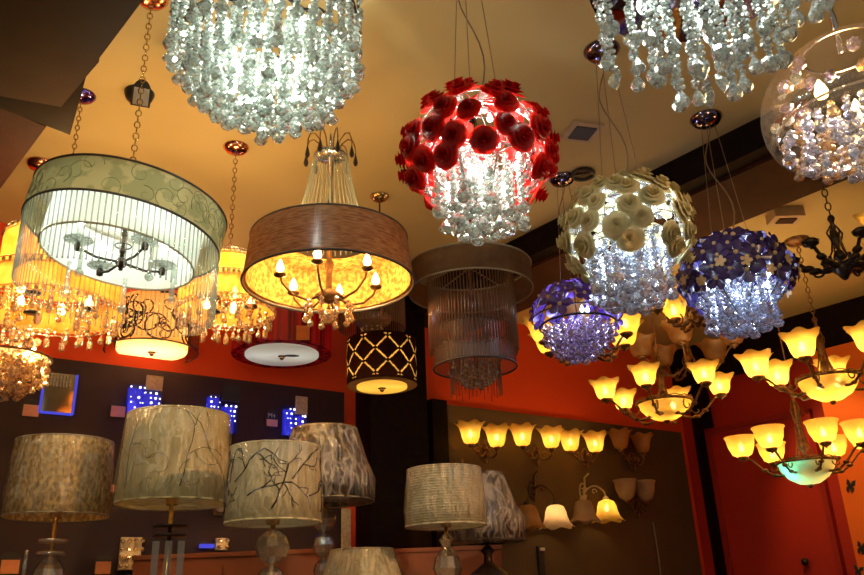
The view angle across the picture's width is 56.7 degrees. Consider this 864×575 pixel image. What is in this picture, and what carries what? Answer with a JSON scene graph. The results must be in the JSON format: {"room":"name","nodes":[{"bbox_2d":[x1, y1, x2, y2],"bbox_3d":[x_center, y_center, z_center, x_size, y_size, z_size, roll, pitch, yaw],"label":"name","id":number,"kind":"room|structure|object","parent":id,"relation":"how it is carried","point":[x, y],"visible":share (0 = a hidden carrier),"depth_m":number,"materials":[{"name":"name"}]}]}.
{"room":"store","nodes":[
{"label":"store","id":0,"kind":"room"},
{"bbox_2d":[0,222,705,574],"bbox_3d":[-1.732,1.413,4.099,9.600,3.500,0.120,12,-26,-32],"label":"wall","id":1,"kind":"structure","parent":0,"point":[540,385],"depth_m":5.76,"materials":[{"name":"red paint"}]},
{"bbox_2d":[0,552,21,573],"bbox_3d":[-2.008,1.312,3.811,0.098,0.098,0.008,12,-25,-32],"label":"price tag","id":2,"kind":"object","parent":1,"relation":"attached to","point":[10,562],"visible":1,"depth_m":3.81,"materials":[{"name":"orange paper"}]},
{"bbox_2d":[38,372,78,415],"bbox_3d":[-1.946,0.554,4.170,0.168,0.218,0.020,12,-26,-32],"label":"picture","id":3,"kind":"object","parent":1,"relation":"attached to","point":[58,398],"visible":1,"depth_m":4.17},
{"bbox_2d":[20,399,39,416],"bbox_3d":[-2.043,0.612,4.080,0.091,0.092,0.008,12,-25,-32],"label":"price tag","id":4,"kind":"object","parent":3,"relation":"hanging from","point":[30,407],"visible":1,"depth_m":4.07,"materials":[{"name":"paper"}]},
{"bbox_2d":[93,555,112,573],"bbox_3d":[-1.655,1.394,4.030,0.091,0.092,0.008,12,-25,-32],"label":"price tag","id":5,"kind":"object","parent":1,"relation":"attached to","point":[103,564],"visible":1,"depth_m":4.03,"materials":[{"name":"orange paper"}]},
{"bbox_2d":[108,400,126,417],"bbox_3d":[-1.692,0.653,4.316,0.091,0.092,0.008,12,-25,-32],"label":"price tag","id":6,"kind":"object","parent":1,"relation":"attached to","point":[118,408],"visible":0.96,"depth_m":4.31,"materials":[{"name":"pink paper"}]},
{"bbox_2d":[117,537,144,569],"bbox_3d":[-1.540,1.360,4.093,0.124,0.161,0.056,12,-26,-32],"label":"wall lamp","id":7,"kind":"object","parent":1,"relation":"attached to","point":[129,546],"visible":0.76,"depth_m":4.09,"materials":[{"name":"gold metal"}]},
{"bbox_2d":[126,375,162,411],"bbox_3d":[-1.577,0.598,4.389,0.174,0.225,0.076,12,-26,-32],"label":"wall lamp","id":8,"kind":"object","parent":1,"relation":"attached to","point":[136,398],"visible":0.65,"depth_m":4.40,"materials":[{"name":"blue metal"}]},
{"bbox_2d":[0,358,343,574],"bbox_3d":[-1.951,1.622,3.756,3.428,2.676,0.030,12,-26,-32],"label":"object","id":9,"kind":"structure","parent":1,"relation":"attached to","point":[99,385],"depth_m":4.29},
{"bbox_2d":[199,538,229,549],"bbox_3d":[-1.182,1.390,4.339,0.162,0.062,0.056,12,-26,-32],"label":"wall lamp","id":10,"kind":"object","parent":1,"relation":"attached to","point":[220,543],"visible":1,"depth_m":4.35,"materials":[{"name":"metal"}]},
{"bbox_2d":[212,508,222,515],"bbox_3d":[-1.164,1.209,4.404,0.107,0.078,0.114,12,-26,-32],"label":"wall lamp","id":11,"kind":"object","parent":1,"relation":"attached to","point":[218,512],"visible":0.27,"depth_m":4.42,"materials":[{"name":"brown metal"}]},
{"bbox_2d":[206,385,239,433],"bbox_3d":[-1.207,0.701,4.609,0.173,0.269,0.072,12,-26,-32],"label":"wall lamp","id":12,"kind":"object","parent":1,"relation":"attached to","point":[229,393],"visible":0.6,"depth_m":4.63,"materials":[{"name":"blue metal"}]},
{"bbox_2d":[265,409,278,428],"bbox_3d":[-0.957,0.787,4.789,0.085,0.116,0.008,12,-25,-32],"label":"price tag","id":13,"kind":"object","parent":1,"relation":"attached to","point":[271,419],"visible":1,"depth_m":4.79,"materials":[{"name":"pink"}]},
{"bbox_2d":[282,396,307,434],"bbox_3d":[-0.829,0.781,4.849,0.143,0.235,0.071,12,-26,-32],"label":"wall lamp","id":14,"kind":"object","parent":1,"relation":"attached to","point":[301,404],"visible":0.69,"depth_m":4.85,"materials":[{"name":"blue metal"}]},
{"bbox_2d":[341,508,350,547],"bbox_3d":[-0.517,1.459,4.812,0.065,0.250,0.004,12,-26,-32],"label":"paper strip","id":15,"kind":"object","parent":1,"relation":"attached to","point":[345,513],"visible":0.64,"depth_m":4.81,"materials":[{"name":"beige paper"}]},
{"bbox_2d":[355,296,431,548],"bbox_3d":[-0.230,1.660,4.870,0.425,3.500,0.200,12,-26,-32],"label":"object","id":16,"kind":"structure","parent":1,"relation":"attached to","point":[392,428],"depth_m":5.01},
{"bbox_2d":[427,399,452,546],"bbox_3d":[0.084,2.080,5.010,0.124,2.798,0.060,12,-26,-32],"label":"trim","id":17,"kind":"structure","parent":1,"relation":"attached to","point":[438,442],"depth_m":5.41,"materials":[{"name":"black wood"}]},
{"bbox_2d":[454,419,509,463],"bbox_3d":[0.339,1.062,5.470,0.424,0.253,0.258,12,-26,-32],"label":"wall sconce","id":18,"kind":"object","parent":1,"relation":"attached to","point":[470,431],"visible":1,"depth_m":5.47,"materials":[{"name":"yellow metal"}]},
{"bbox_2d":[509,422,564,466],"bbox_3d":[0.738,1.130,5.729,0.475,0.266,0.258,12,-26,-32],"label":"wall sconce","id":19,"kind":"object","parent":1,"relation":"attached to","point":[522,433],"visible":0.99,"depth_m":5.75,"materials":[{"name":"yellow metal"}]},
{"bbox_2d":[536,546,545,574],"bbox_3d":[0.761,1.910,5.550,0.055,0.220,0.030,12,-26,-32],"label":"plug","id":20,"kind":"object","parent":1,"relation":"attached to","point":[540,550],"visible":1,"depth_m":5.55,"materials":[{"name":"plastic"}]},
{"bbox_2d":[517,470,574,530],"bbox_3d":[0.736,1.449,5.560,0.513,0.451,0.310,12,-26,-32],"label":"wall sconce","id":21,"kind":"object","parent":1,"relation":"attached to","point":[556,517],"visible":0.95,"depth_m":5.48,"materials":[{"name":"white glass"}]},
{"bbox_2d":[447,405,701,574],"bbox_3d":[1.146,2.274,5.713,2.454,2.678,0.030,12,-26,-32],"label":"wall panel","id":22,"kind":"object","parent":1,"relation":"attached to","point":[627,547],"depth_m":6.01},
{"bbox_2d":[560,428,607,468],"bbox_3d":[1.111,1.200,5.967,0.462,0.250,0.260,12,-26,-32],"label":"wall sconce","id":23,"kind":"object","parent":1,"relation":"attached to","point":[594,440],"visible":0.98,"depth_m":5.98,"materials":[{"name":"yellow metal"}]},
{"bbox_2d":[570,473,624,523],"bbox_3d":[1.163,1.513,5.844,0.479,0.405,0.305,12,-26,-32],"label":"wall sconce","id":24,"kind":"object","parent":1,"relation":"attached to","point":[584,512],"visible":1,"depth_m":5.76,"materials":[{"name":"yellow glass"}]},
{"bbox_2d":[606,427,652,471],"bbox_3d":[1.543,1.272,6.250,0.445,0.291,0.258,12,-26,-32],"label":"wall sconce","id":25,"kind":"object","parent":1,"relation":"attached to","point":[619,438],"visible":0.99,"depth_m":6.25,"materials":[{"name":"glass"}]},
{"bbox_2d":[613,478,654,517],"bbox_3d":[1.538,1.615,6.112,0.390,0.268,0.244,12,-26,-32],"label":"wall sconce","id":26,"kind":"object","parent":1,"relation":"attached to","point":[626,488],"visible":1,"depth_m":6.10,"materials":[{"name":"glass"}]},
{"bbox_2d":[412,69,863,313],"bbox_3d":[2.173,-0.867,3.261,0.588,0.152,7.047,15,-27,-36],"label":"trim","id":27,"kind":"structure","parent":1,"relation":"attached to","point":[752,142],"depth_m":3.77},
{"bbox_2d":[424,118,863,327],"bbox_3d":[2.215,-0.777,3.259,0.488,0.020,7.047,15,-27,-36],"label":"trim","id":28,"kind":"structure","parent":1,"relation":"attached to","point":[765,185],"depth_m":4.03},
{"bbox_2d":[652,522,660,574],"bbox_3d":[1.752,2.109,6.187,0.020,0.570,0.012,12,-25,-31],"label":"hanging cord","id":29,"kind":"object","parent":1,"relation":"hanging from","point":[652,522],"visible":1,"depth_m":6.22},
{"bbox_2d":[0,0,863,349],"bbox_3d":[0.272,-1.038,3.025,12.046,0.172,8.953,-2,-21,0],"label":"ceiling","id":30,"kind":"structure","parent":0,"point":[408,47],"depth_m":3.54,"materials":[{"name":"beige paint"}]},
{"bbox_2d":[0,108,45,187],"bbox_3d":[-2.124,-0.620,3.133,0.774,0.400,1.714,16,-28,-39],"label":"trim","id":31,"kind":"structure","parent":30,"relation":"attached to","point":[18,134],"depth_m":2.87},
{"bbox_2d":[0,156,52,401],"bbox_3d":[-1.836,-0.056,3.570,0.361,1.148,0.355,9,-24,-27],"label":"crystal chandelier","id":32,"kind":"object","parent":30,"relation":"hanging from","point":[23,370],"visible":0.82,"depth_m":3.36,"materials":[{"name":"glass"}]},
{"bbox_2d":[0,78,85,134],"bbox_3d":[-1.428,-0.867,2.465,0.734,0.480,0.359,13,-26,-34],"label":"trim","id":33,"kind":"structure","parent":30,"relation":"attached to","point":[61,118],"depth_m":2.58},
{"bbox_2d":[0,88,126,351],"bbox_3d":[-1.425,-0.306,3.109,0.525,1.051,0.523,-14,-24,28],"label":"chandelier","id":34,"kind":"object","parent":30,"relation":"hanging from","point":[26,269],"visible":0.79,"depth_m":2.89,"materials":[{"name":"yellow fabric"}]},
{"bbox_2d":[0,0,142,106],"bbox_3d":[-1.129,-1.024,2.067,0.725,0.500,1.392,16,-28,-38],"label":"trim","id":35,"kind":"structure","parent":30,"relation":"attached to","point":[48,48],"depth_m":2.24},
{"bbox_2d":[21,0,227,290],"bbox_3d":[-0.950,-0.465,2.583,0.594,1.174,0.584,6,-23,-19],"label":"drum chandelier","id":36,"kind":"object","parent":30,"relation":"hanging from","point":[118,221],"visible":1,"depth_m":2.34,"materials":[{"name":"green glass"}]},
{"bbox_2d":[38,192,212,248],"bbox_3d":[-0.936,-0.243,2.498,0.574,0.004,0.574,14,-26,-18],"label":"shade","id":37,"kind":"object","parent":36,"relation":"attached to","point":[112,232],"depth_m":2.65,"materials":[{"name":"white fabric"}]},
{"bbox_2d":[130,79,150,107],"bbox_3d":[-1.091,-0.732,3.006,0.068,0.120,0.006,7,-23,-21],"label":"price tag","id":38,"kind":"object","parent":36,"relation":"hanging from","point":[146,97],"visible":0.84,"depth_m":3.00,"materials":[{"name":"beige paper"}]},
{"bbox_2d":[124,84,154,103],"bbox_3d":[-1.207,-0.782,3.294,0.120,0.045,0.120,7,-23,-21],"label":"ceiling canopy","id":39,"kind":"object","parent":30,"relation":"attached to","point":[128,89],"visible":0.29,"depth_m":3.26,"materials":[{"name":"black metal"}]},
{"bbox_2d":[103,288,199,362],"bbox_3d":[-1.568,0.068,4.560,0.507,0.673,0.507,9,-24,-27],"label":"drum pendant","id":40,"kind":"object","parent":30,"relation":"hanging from","point":[149,329],"visible":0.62,"depth_m":4.30,"materials":[{"name":"beige fabric"}]},
{"bbox_2d":[116,340,186,360],"bbox_3d":[-1.557,0.354,4.447,0.370,0.014,0.370,6,-23,-19],"label":"diffuser","id":41,"kind":"object","parent":40,"relation":"attached to","point":[157,349],"depth_m":4.40,"materials":[{"name":"white glass"}]},
{"bbox_2d":[174,140,276,344],"bbox_3d":[-0.892,-0.224,3.545,0.422,0.922,0.424,-9,-22,16],"label":"chandelier","id":42,"kind":"object","parent":30,"relation":"hanging from","point":[223,282],"visible":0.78,"depth_m":3.37,"materials":[{"name":"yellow fabric"}]},
{"bbox_2d":[162,0,365,145],"bbox_3d":[-0.479,-0.804,2.344,0.565,0.752,0.563,-9,-23,17],"label":"crystal chandelier","id":43,"kind":"object","parent":30,"relation":"hanging from","point":[217,68],"visible":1,"depth_m":2.17,"materials":[{"name":"clear glass"}]},
{"bbox_2d":[231,307,331,367],"bbox_3d":[-0.864,0.091,4.663,0.564,0.690,0.564,2,-22,-10],"label":"drum pendant","id":44,"kind":"object","parent":30,"relation":"hanging from","point":[280,349],"visible":0.59,"depth_m":4.43,"materials":[{"name":"red fabric"}]},
{"bbox_2d":[245,343,318,365],"bbox_3d":[-0.853,0.385,4.547,0.414,0.014,0.414,2,-22,-10],"label":"diffuser","id":45,"kind":"object","parent":44,"relation":"attached to","point":[256,354],"depth_m":4.51,"materials":[{"name":"white glass"}]},
{"bbox_2d":[296,326,309,339],"bbox_3d":[-0.604,0.212,3.747,0.062,0.070,0.002,1,-22,-9],"label":"price tag","id":46,"kind":"object","parent":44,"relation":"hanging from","point":[302,332],"visible":0.86,"depth_m":3.75,"materials":[{"name":"orange paper"}]},
{"bbox_2d":[240,99,415,329],"bbox_3d":[-0.405,-0.337,3.178,0.661,1.016,0.661,1,-22,-7],"label":"drum chandelier","id":47,"kind":"object","parent":30,"relation":"hanging from","point":[274,274],"visible":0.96,"depth_m":3.01,"materials":[{"name":"brown fabric"}]},
{"bbox_2d":[338,298,405,336],"bbox_3d":[-0.345,-0.003,4.578,0.379,0.614,0.378,0,-22,-4],"label":"chandelier","id":48,"kind":"object","parent":30,"relation":"hanging from","point":[367,320],"visible":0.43,"depth_m":4.44,"materials":[{"name":"brown metal"}]},
{"bbox_2d":[347,191,416,394],"bbox_3d":[-0.257,0.009,4.016,0.337,1.055,0.337,11,-25,-31],"label":"drum pendant","id":49,"kind":"object","parent":30,"relation":"hanging from","point":[379,362],"visible":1,"depth_m":3.75,"materials":[{"name":"black fabric"}]},
{"bbox_2d":[357,379,406,393],"bbox_3d":[-0.239,0.477,3.831,0.242,0.012,0.242,-1,-22,-4],"label":"diffuser","id":50,"kind":"object","parent":49,"relation":"attached to","point":[365,386],"depth_m":3.80,"materials":[{"name":"yellow glass"}]},
{"bbox_2d":[408,118,533,401],"bbox_3d":[0.154,-0.153,3.368,0.517,1.258,0.517,2,-22,-11],"label":"chandelier","id":51,"kind":"object","parent":30,"relation":"hanging from","point":[471,351],"visible":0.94,"depth_m":3.13,"materials":[{"name":"beige fabric"}]},
{"bbox_2d":[395,0,559,245],"bbox_3d":[0.121,-0.635,2.415,0.475,1.058,0.469,11,-25,-30],"label":"pendant","id":52,"kind":"object","parent":30,"relation":"hanging from","point":[475,200],"visible":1,"depth_m":2.20,"materials":[{"name":"red glass"}]},
{"bbox_2d":[529,171,624,364],"bbox_3d":[0.683,-0.099,3.920,0.461,0.992,0.456,5,-23,-17],"label":"pendant","id":53,"kind":"object","parent":30,"relation":"hanging from","point":[581,341],"visible":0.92,"depth_m":3.72,"materials":[{"name":"purple glass"}]},
{"bbox_2d":[560,119,604,142],"bbox_3d":[0.691,-0.715,3.680,0.150,0.022,0.150,4,-22,-15],"label":"ceiling vent","id":54,"kind":"object","parent":30,"relation":"in","point":[583,131],"visible":1,"depth_m":3.66,"materials":[{"name":"beige metal"}]},
{"bbox_2d":[568,126,596,140],"bbox_3d":[0.692,-0.708,3.677,0.100,0.006,0.100,4,-22,-15],"label":"grille","id":55,"kind":"object","parent":54,"relation":"attached to","point":[575,133],"depth_m":3.67,"materials":[{"name":"grey metal"}]},
{"bbox_2d":[522,276,643,365],"bbox_3d":[0.811,-0.009,4.380,0.683,0.831,0.614,-6,-22,10],"label":"bronze chandelier","id":56,"kind":"object","parent":30,"relation":"hanging from","point":[627,332],"visible":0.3,"depth_m":4.22,"materials":[{"name":"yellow glass"}]},
{"bbox_2d":[556,40,696,315],"bbox_3d":[0.685,-0.421,2.946,0.488,1.106,0.491,7,-23,-22],"label":"pendant","id":57,"kind":"object","parent":30,"relation":"hanging from","point":[627,222],"visible":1,"depth_m":2.73,"materials":[{"name":"beige glass"}]},
{"bbox_2d":[588,313,733,425],"bbox_3d":[1.442,0.372,5.150,0.888,1.020,0.911,-8,-22,15],"label":"bronze chandelier","id":58,"kind":"object","parent":30,"relation":"hanging from","point":[668,405],"visible":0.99,"depth_m":4.95,"materials":[{"name":"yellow glass"}]},
{"bbox_2d":[637,239,718,332],"bbox_3d":[1.378,-0.126,4.298,0.588,0.714,0.588,-9,-23,18],"label":"bronze chandelier","id":59,"kind":"object","parent":30,"relation":"hanging from","point":[673,311],"visible":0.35,"depth_m":4.23,"materials":[{"name":"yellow glass"}]},
{"bbox_2d":[629,306,743,381],"bbox_3d":[1.888,0.396,5.941,0.917,0.516,0.899,-9,-23,17],"label":"bronze chandelier","id":60,"kind":"object","parent":30,"relation":"hanging from","point":[712,349],"visible":0.63,"depth_m":5.92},
{"bbox_2d":[589,0,835,112],"bbox_3d":[0.656,-0.883,2.016,0.550,0.927,0.550,-11,-23,22],"label":"crystal chandelier","id":61,"kind":"object","parent":30,"relation":"hanging from","point":[669,23],"visible":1,"depth_m":1.93,"materials":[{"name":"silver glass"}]},
{"bbox_2d":[675,109,800,339],"bbox_3d":[1.257,-0.282,3.440,0.488,1.044,0.489,0,-22,-6],"label":"pendant","id":62,"kind":"object","parent":30,"relation":"hanging from","point":[749,257],"visible":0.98,"depth_m":3.21,"materials":[{"name":"blue glass"}]},
{"bbox_2d":[765,206,805,224],"bbox_3d":[2.003,-0.404,4.536,0.170,0.067,0.120,-1,-22,-2],"label":"ceiling vent","id":63,"kind":"object","parent":30,"relation":"attached to","point":[782,215],"visible":0.96,"depth_m":4.49,"materials":[{"name":"beige metal"}]},
{"bbox_2d":[724,276,863,487],"bbox_3d":[2.310,0.574,5.193,0.904,1.426,0.853,-12,-23,22],"label":"bronze chandelier","id":64,"kind":"object","parent":30,"relation":"hanging from","point":[811,470],"visible":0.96,"depth_m":4.87,"materials":[{"name":"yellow glass"}]},
{"bbox_2d":[733,235,863,404],"bbox_3d":[2.256,0.187,4.741,0.866,1.033,0.970,6,-23,-21],"label":"bronze chandelier","id":65,"kind":"object","parent":30,"relation":"hanging from","point":[833,382],"visible":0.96,"depth_m":4.56,"materials":[{"name":"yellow glass"}]},
{"bbox_2d":[770,7,863,184],"bbox_3d":[1.266,-0.750,2.482,0.540,0.878,0.542,-15,-25,30],"label":"globe chandelier","id":66,"kind":"object","parent":30,"relation":"hanging from","point":[830,161],"visible":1,"depth_m":2.36,"materials":[{"name":"clear glass"}]},
{"bbox_2d":[794,154,863,279],"bbox_3d":[1.719,-0.434,3.390,0.464,0.831,0.352,-2,-21,0],"label":"bronze chandelier","id":67,"kind":"object","parent":30,"relation":"hanging from","point":[854,264],"visible":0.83,"depth_m":3.29,"materials":[{"name":"black metal"}]},
{"bbox_2d":[682,357,858,574],"bbox_3d":[4.327,1.243,4.257,0.120,3.500,6.500,15,-27,-37],"label":"door frame","id":68,"kind":"structure","parent":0,"point":[746,399],"depth_m":6.48,"materials":[{"name":"red wood"}]},
{"bbox_2d":[688,384,726,574],"bbox_3d":[2.293,2.175,6.424,0.052,3.500,0.313,11,-25,-31],"label":"trim","id":69,"kind":"structure","parent":68,"relation":"attached to","point":[705,421],"depth_m":6.64,"materials":[{"name":"black wood"}]},
{"bbox_2d":[670,295,863,386],"bbox_3d":[4.201,-0.248,4.783,0.060,0.334,6.500,15,-27,-37],"label":"trim","id":70,"kind":"structure","parent":68,"relation":"attached to","point":[831,321],"depth_m":6.30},
{"bbox_2d":[704,408,846,574],"bbox_3d":[2.620,2.340,5.877,0.102,2.769,0.901,15,-27,-37],"label":"door","id":71,"kind":"structure","parent":68,"relation":"in","point":[769,525],"depth_m":6.14,"materials":[{"name":"red wood"}]},
{"bbox_2d":[846,479,855,492],"bbox_3d":[2.964,1.395,5.646,0.021,0.108,0.095,15,-27,-37],"label":"butterfly decoration","id":72,"kind":"object","parent":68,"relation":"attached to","point":[850,485],"visible":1,"depth_m":5.64,"materials":[{"name":"brown metal"}]},
{"bbox_2d":[854,565,863,574],"bbox_3d":[2.934,1.942,5.492,0.015,0.076,0.067,15,-27,-37],"label":"butterfly decoration","id":73,"kind":"object","parent":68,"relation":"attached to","point":[857,571],"visible":1,"depth_m":5.49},
{"bbox_2d":[857,541,863,554],"bbox_3d":[2.966,1.788,5.507,0.019,0.097,0.086,15,-27,-37],"label":"butterfly decoration","id":74,"kind":"object","parent":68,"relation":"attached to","point":[859,545],"visible":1,"depth_m":5.51,"materials":[{"name":"black metal"}]},
{"bbox_2d":[812,341,863,574],"bbox_3d":[3.933,1.520,4.466,0.120,3.166,3.000,15,-27,-37],"label":"wall","id":75,"kind":"structure","parent":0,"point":[851,406],"depth_m":5.71,"materials":[{"name":"paint"}]},
{"bbox_3d":[0.402,2.322,1.700,12.046,0.100,8.953,-2,-21,0],"label":"floor","id":76,"kind":"structure","parent":0,"visible":0},
{"bbox_2d":[132,549,326,574],"bbox_3d":[-0.934,2.128,3.610,0.877,1.756,0.410,-2,-22,0],"label":"tall cabinet","id":77,"kind":"object","parent":76,"relation":"on","point":[296,561],"visible":0.72,"depth_m":3.74,"materials":[{"name":"brown wood"}]},
{"bbox_2d":[394,545,501,574],"bbox_3d":[0.078,2.222,3.958,0.630,1.765,0.410,-2,-22,0],"label":"tall cabinet","id":78,"kind":"object","parent":76,"relation":"on","point":[413,561],"visible":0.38,"depth_m":4.09,"materials":[{"name":"brown wood"}]},
{"bbox_3d":[-0.584,2.014,2.570,2.598,1.180,1.400,-2,-21,0],"label":"countertop","id":79,"kind":"structure","parent":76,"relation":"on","visible":0},
{"bbox_2d":[0,433,114,574],"bbox_3d":[-1.286,0.965,2.680,0.349,0.903,0.347,8,-23,-23],"label":"table lamp","id":80,"kind":"object","parent":79,"relation":"on","point":[54,478],"visible":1,"depth_m":2.68,"materials":[{"name":"beige fabric"}]},
{"bbox_2d":[112,405,231,574],"bbox_3d":[-0.871,0.896,2.634,0.382,0.966,0.380,5,-23,-17],"label":"table lamp","id":81,"kind":"object","parent":79,"relation":"on","point":[173,458],"visible":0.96,"depth_m":2.63,"materials":[{"name":"beige fabric"}]},
{"bbox_2d":[223,439,322,574],"bbox_3d":[-0.475,0.866,2.359,0.299,0.793,0.297,2,-22,-11],"label":"table lamp","id":82,"kind":"object","parent":79,"relation":"on","point":[271,484],"visible":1,"depth_m":2.36,"materials":[{"name":"beige fabric"}]},
{"bbox_2d":[289,422,375,574],"bbox_3d":[-0.438,1.078,3.223,0.426,1.029,0.423,1,-22,-7],"label":"table lamp","id":83,"kind":"object","parent":79,"relation":"on","point":[346,482],"visible":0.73,"depth_m":3.24,"materials":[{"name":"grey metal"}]},
{"bbox_2d":[320,546,404,574],"bbox_3d":[-0.260,1.243,2.971,0.364,0.526,0.361,0,-22,-5],"label":"table lamp","id":84,"kind":"object","parent":79,"relation":"on","point":[370,560],"visible":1,"depth_m":2.95,"materials":[{"name":"beige fabric"}]},
{"bbox_2d":[404,463,486,574],"bbox_3d":[0.060,1.067,2.932,0.314,0.801,0.314,-13,-24,25],"label":"table lamp","id":85,"kind":"object","parent":79,"relation":"on","point":[444,497],"visible":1,"depth_m":2.93,"materials":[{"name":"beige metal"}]},
{"bbox_2d":[448,470,525,574],"bbox_3d":[0.242,1.217,3.401,0.343,0.852,0.340,-3,-22,3],"label":"table lamp","id":86,"kind":"object","parent":79,"relation":"on","point":[504,525],"visible":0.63,"depth_m":3.39,"materials":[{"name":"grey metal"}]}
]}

